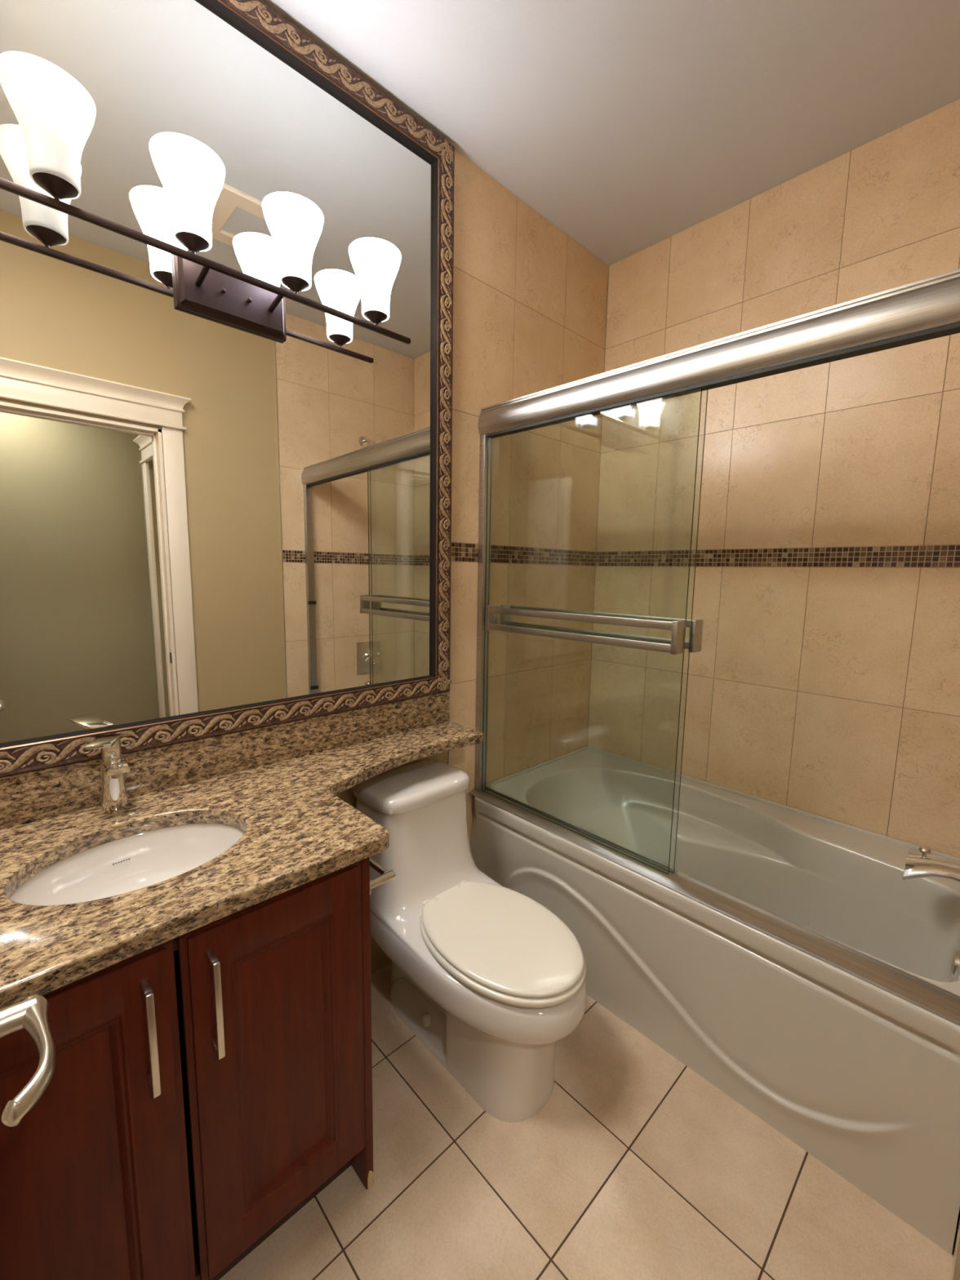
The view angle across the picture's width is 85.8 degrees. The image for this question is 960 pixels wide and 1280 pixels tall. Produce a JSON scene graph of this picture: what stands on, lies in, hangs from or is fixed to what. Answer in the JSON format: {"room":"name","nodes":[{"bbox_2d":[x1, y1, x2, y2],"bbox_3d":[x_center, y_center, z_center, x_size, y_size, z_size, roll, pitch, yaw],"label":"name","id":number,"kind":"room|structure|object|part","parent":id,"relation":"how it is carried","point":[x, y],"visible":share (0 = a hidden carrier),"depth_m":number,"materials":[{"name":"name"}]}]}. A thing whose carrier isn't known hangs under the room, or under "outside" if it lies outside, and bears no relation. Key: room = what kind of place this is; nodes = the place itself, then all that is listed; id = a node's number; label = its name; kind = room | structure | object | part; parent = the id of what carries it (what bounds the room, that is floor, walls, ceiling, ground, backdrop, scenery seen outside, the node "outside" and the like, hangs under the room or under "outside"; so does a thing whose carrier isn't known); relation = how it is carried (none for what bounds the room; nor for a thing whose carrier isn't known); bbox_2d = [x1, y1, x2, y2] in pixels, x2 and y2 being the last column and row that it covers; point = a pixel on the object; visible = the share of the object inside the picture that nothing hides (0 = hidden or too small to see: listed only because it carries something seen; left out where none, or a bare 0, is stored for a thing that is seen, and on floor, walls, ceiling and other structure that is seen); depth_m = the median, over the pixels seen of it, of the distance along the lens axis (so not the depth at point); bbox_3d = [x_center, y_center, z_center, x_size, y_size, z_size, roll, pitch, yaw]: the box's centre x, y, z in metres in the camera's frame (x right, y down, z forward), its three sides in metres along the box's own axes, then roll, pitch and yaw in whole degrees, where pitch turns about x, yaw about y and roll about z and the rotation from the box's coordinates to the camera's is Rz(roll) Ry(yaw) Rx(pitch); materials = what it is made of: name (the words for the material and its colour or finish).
{"room":"bathroom","nodes":[
{"label":"bathroom","id":0,"kind":"room"},
{"bbox_2d":[0,995,55,1126],"bbox_3d":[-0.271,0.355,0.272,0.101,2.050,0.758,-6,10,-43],"label":"door handle","id":1,"kind":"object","parent":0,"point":[30,1014],"depth_m":0.49,"materials":[{"name":"silver metal"}]},
{"bbox_2d":[335,150,608,973],"bbox_3d":[-0.329,-0.190,1.750,2.560,2.857,0.101,-6,10,-43],"label":"wall","id":2,"kind":"structure","parent":0,"point":[530,300],"depth_m":2.10,"materials":[{"name":"beige tile"}]},
{"bbox_2d":[0,691,449,828],"bbox_3d":[-0.635,0.300,1.447,1.418,0.110,0.024,-6,10,-43],"label":"backsplash","id":3,"kind":"structure","parent":2,"relation":"attached to","point":[34,795],"depth_m":1.35,"materials":[{"name":"brown stone"}]},
{"bbox_2d":[0,0,454,777],"bbox_3d":[-0.609,-0.652,1.325,1.409,1.821,0.034,-6,10,-43],"label":"wall mirror","id":4,"kind":"object","parent":2,"relation":"attached to","point":[209,527],"visible":0.99,"depth_m":1.28,"materials":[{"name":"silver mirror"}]},
{"bbox_2d":[0,50,410,344],"bbox_3d":[-0.558,-0.913,1.219,0.934,0.266,0.174,-6,10,-43],"label":"vanity light","id":5,"kind":"object","parent":4,"relation":"attached to","point":[55,113],"visible":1,"depth_m":1.11,"materials":[{"name":"white glass"}]},
{"bbox_3d":[-0.798,-0.936,0.963,0.143,0.162,0.143,-6,10,-43],"label":"lamp shade","id":6,"kind":"part","parent":5,"relation":"part of","materials":[{"name":"white glass"}]},
{"bbox_3d":[-0.629,-0.954,1.123,0.143,0.162,0.143,-6,10,-43],"label":"lamp shade","id":7,"kind":"part","parent":5,"relation":"part of","materials":[{"name":"white glass"}]},
{"bbox_3d":[-0.636,-0.841,1.186,0.013,0.027,0.078,-6,10,-43],"label":"bar arm","id":8,"kind":"part","parent":5,"relation":"part of","materials":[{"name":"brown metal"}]},
{"bbox_3d":[-0.610,-0.850,1.281,0.260,0.124,0.026,-6,10,-43],"label":"plate","id":9,"kind":"part","parent":5,"relation":"part of","materials":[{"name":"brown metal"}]},
{"bbox_3d":[-0.513,-0.855,1.303,0.013,0.027,0.078,-6,10,-43],"label":"bar arm","id":10,"kind":"part","parent":5,"relation":"part of","materials":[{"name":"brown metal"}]},
{"bbox_3d":[-0.461,-0.973,1.282,0.143,0.162,0.143,-6,10,-43],"label":"lamp shade","id":11,"kind":"part","parent":5,"relation":"part of","materials":[{"name":"white glass"}]},
{"bbox_3d":[-0.292,-0.991,1.442,0.143,0.162,0.143,-6,10,-43],"label":"lamp shade","id":12,"kind":"part","parent":5,"relation":"part of","materials":[{"name":"white glass"}]},
{"bbox_2d":[219,962,957,1279],"bbox_3d":[0.240,1.296,1.333,2.380,0.060,1.637,-6,10,-43],"label":"floor","id":13,"kind":"structure","parent":0,"point":[634,1166],"depth_m":1.20,"materials":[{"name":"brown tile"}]},
{"bbox_2d":[0,857,373,1279],"bbox_3d":[-0.680,0.862,1.079,0.738,0.836,0.600,-6,10,-43],"label":"vanity cabinet","id":14,"kind":"object","parent":13,"relation":"on","point":[208,1082],"visible":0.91,"depth_m":0.89,"materials":[{"name":"brown wood"}]},
{"bbox_3d":[-0.632,0.846,0.774,0.341,0.702,0.022,-6,10,-43],"label":"door","id":15,"kind":"part","parent":14,"relation":"part of","materials":[{"name":"brown wood"}]},
{"bbox_3d":[-0.517,0.625,0.811,0.011,0.177,0.042,-6,10,-43],"label":"handle","id":16,"kind":"part","parent":14,"relation":"part of","materials":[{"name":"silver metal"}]},
{"bbox_3d":[-0.449,0.618,0.876,0.011,0.177,0.042,-6,10,-43],"label":"handle","id":17,"kind":"part","parent":14,"relation":"part of","materials":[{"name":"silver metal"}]},
{"bbox_2d":[0,720,483,1009],"bbox_3d":[-0.440,0.403,1.253,1.418,0.035,0.586,-6,10,-43],"label":"countertop","id":18,"kind":"structure","parent":14,"relation":"on","point":[295,825],"depth_m":1.03,"materials":[{"name":"brown stone"}]},
{"bbox_2d":[84,733,129,813],"bbox_3d":[-0.815,0.302,1.150,0.071,0.179,0.118,-3,8,-25],"label":"faucet","id":19,"kind":"object","parent":18,"relation":"on","point":[113,766],"visible":1,"depth_m":1.15,"materials":[{"name":"silver metal"}]},
{"bbox_3d":[-0.822,0.240,1.132,0.046,0.052,0.106,-3,8,-24],"label":"lever","id":20,"kind":"part","parent":19,"relation":"part of","materials":[{"name":"silver metal"}]},
{"bbox_3d":[-0.810,0.285,1.148,0.042,0.032,0.077,-6,10,-43],"label":"spout","id":21,"kind":"part","parent":19,"relation":"part of","materials":[{"name":"silver metal"}]},
{"bbox_2d":[9,822,244,905],"bbox_3d":[-0.673,0.523,1.033,0.431,0.151,0.326,-6,10,-43],"label":"sink","id":22,"kind":"object","parent":18,"relation":"in","point":[134,862],"visible":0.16,"depth_m":1.13,"materials":[{"name":"white ceramic"}]},
{"bbox_3d":[-0.379,0.818,1.013,0.340,0.702,0.022,-6,10,-43],"label":"door","id":23,"kind":"part","parent":14,"relation":"part of","materials":[{"name":"brown wood"}]},
{"bbox_3d":[-0.438,0.831,1.344,0.020,0.836,0.548,-6,10,-43],"label":"panel","id":24,"kind":"part","parent":14,"relation":"part of","materials":[{"name":"brown wood"}]},
{"bbox_2d":[369,857,395,895],"bbox_3d":[-0.272,0.529,1.205,0.076,0.040,0.182,-6,10,-43],"label":"toilet paper holder","id":25,"kind":"object","parent":14,"relation":"attached to","point":[386,876],"visible":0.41,"depth_m":1.16,"materials":[{"name":"silver metal"}]},
{"bbox_3d":[-0.223,0.537,1.154,0.076,0.040,0.040,-6,10,-43],"label":"post","id":26,"kind":"part","parent":25,"relation":"part of","materials":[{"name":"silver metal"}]},
{"bbox_2d":[352,759,586,1122],"bbox_3d":[-0.033,0.852,1.555,0.406,0.752,0.796,-6,10,-43],"label":"toilet","id":27,"kind":"object","parent":13,"relation":"on","point":[486,977],"visible":0.93,"depth_m":1.45,"materials":[{"name":"white ceramic"}]},
{"bbox_3d":[-0.218,0.474,1.707,0.351,0.048,0.242,-6,10,-43],"label":"tank lid","id":28,"kind":"part","parent":27,"relation":"part of","materials":[{"name":"white ceramic"}]},
{"bbox_3d":[0.065,0.843,1.450,0.367,0.017,0.497,-6,10,-43],"label":"seat","id":29,"kind":"part","parent":27,"relation":"part of","materials":[{"name":"beige plastic"}]},
{"bbox_3d":[0.063,0.823,1.450,0.355,0.018,0.491,-6,10,-43],"label":"seat lid","id":30,"kind":"part","parent":27,"relation":"part of","materials":[{"name":"beige plastic"}]},
{"bbox_2d":[471,746,959,1254],"bbox_3d":[0.758,0.925,1.845,0.824,0.557,1.491,-6,10,-43],"label":"bathtub","id":31,"kind":"object","parent":13,"relation":"on","point":[861,1077],"visible":0.86,"depth_m":1.52,"materials":[{"name":"white ceramic"}]},
{"bbox_2d":[468,268,959,1025],"bbox_3d":[0.521,-0.046,1.475,0.126,1.477,1.495,-6,10,-43],"label":"shower door","id":32,"kind":"structure","parent":31,"relation":"on","point":[927,308],"depth_m":1.38,"materials":[{"name":"metal"}]},
{"bbox_3d":[0.291,-0.036,1.706,0.006,1.376,0.790,-6,10,-43],"label":"glass panel","id":33,"kind":"part","parent":32,"relation":"part of","materials":[{"name":"grey"}]},
{"bbox_3d":[0.307,-0.037,1.716,0.006,1.376,0.798,-6,10,-43],"label":"glass panel","id":34,"kind":"part","parent":32,"relation":"part of","materials":[{"name":"grey"}]},
{"bbox_3d":[0.527,-0.719,1.381,0.051,0.118,1.495,-6,10,-43],"label":"header rail","id":35,"kind":"part","parent":32,"relation":"part of","materials":[{"name":"metal"}]},
{"bbox_3d":[1.262,0.858,1.370,0.068,0.068,0.013,-6,10,-43],"label":"overflow plate","id":36,"kind":"part","parent":31,"relation":"part of","materials":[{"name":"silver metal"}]},
{"bbox_2d":[261,0,959,266],"bbox_3d":[0.251,-1.560,0.978,2.560,0.080,1.717,-6,10,-43],"label":"ceiling","id":37,"kind":"structure","parent":0,"point":[628,126],"depth_m":1.47,"materials":[{"name":"white paint"}]},
{"bbox_2d":[586,98,959,857],"bbox_3d":[1.120,-0.201,2.011,0.100,2.857,1.720,-6,10,-43],"label":"wall","id":38,"kind":"structure","parent":0,"point":[824,680],"depth_m":1.87,"materials":[{"name":"brown tile"}]},
{"bbox_2d":[951,1207,959,1279],"bbox_3d":[0.329,0.029,0.174,3.800,2.857,0.121,-6,10,-43],"label":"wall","id":39,"kind":"structure","parent":0,"point":[956,1263],"depth_m":1.01,"materials":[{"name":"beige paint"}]},
{"bbox_2d":[902,845,959,882],"bbox_3d":[1.246,0.618,1.359,0.087,0.104,0.190,-6,10,-43],"label":"tub spout","id":40,"kind":"object","parent":39,"relation":"attached to","point":[917,865],"visible":1,"depth_m":1.38,"materials":[{"name":"silver metal"}]},
{"bbox_3d":[1.204,0.575,1.398,0.026,0.030,0.026,-6,10,-43],"label":"pull knob","id":41,"kind":"part","parent":40,"relation":"part of","materials":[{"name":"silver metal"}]}
]}

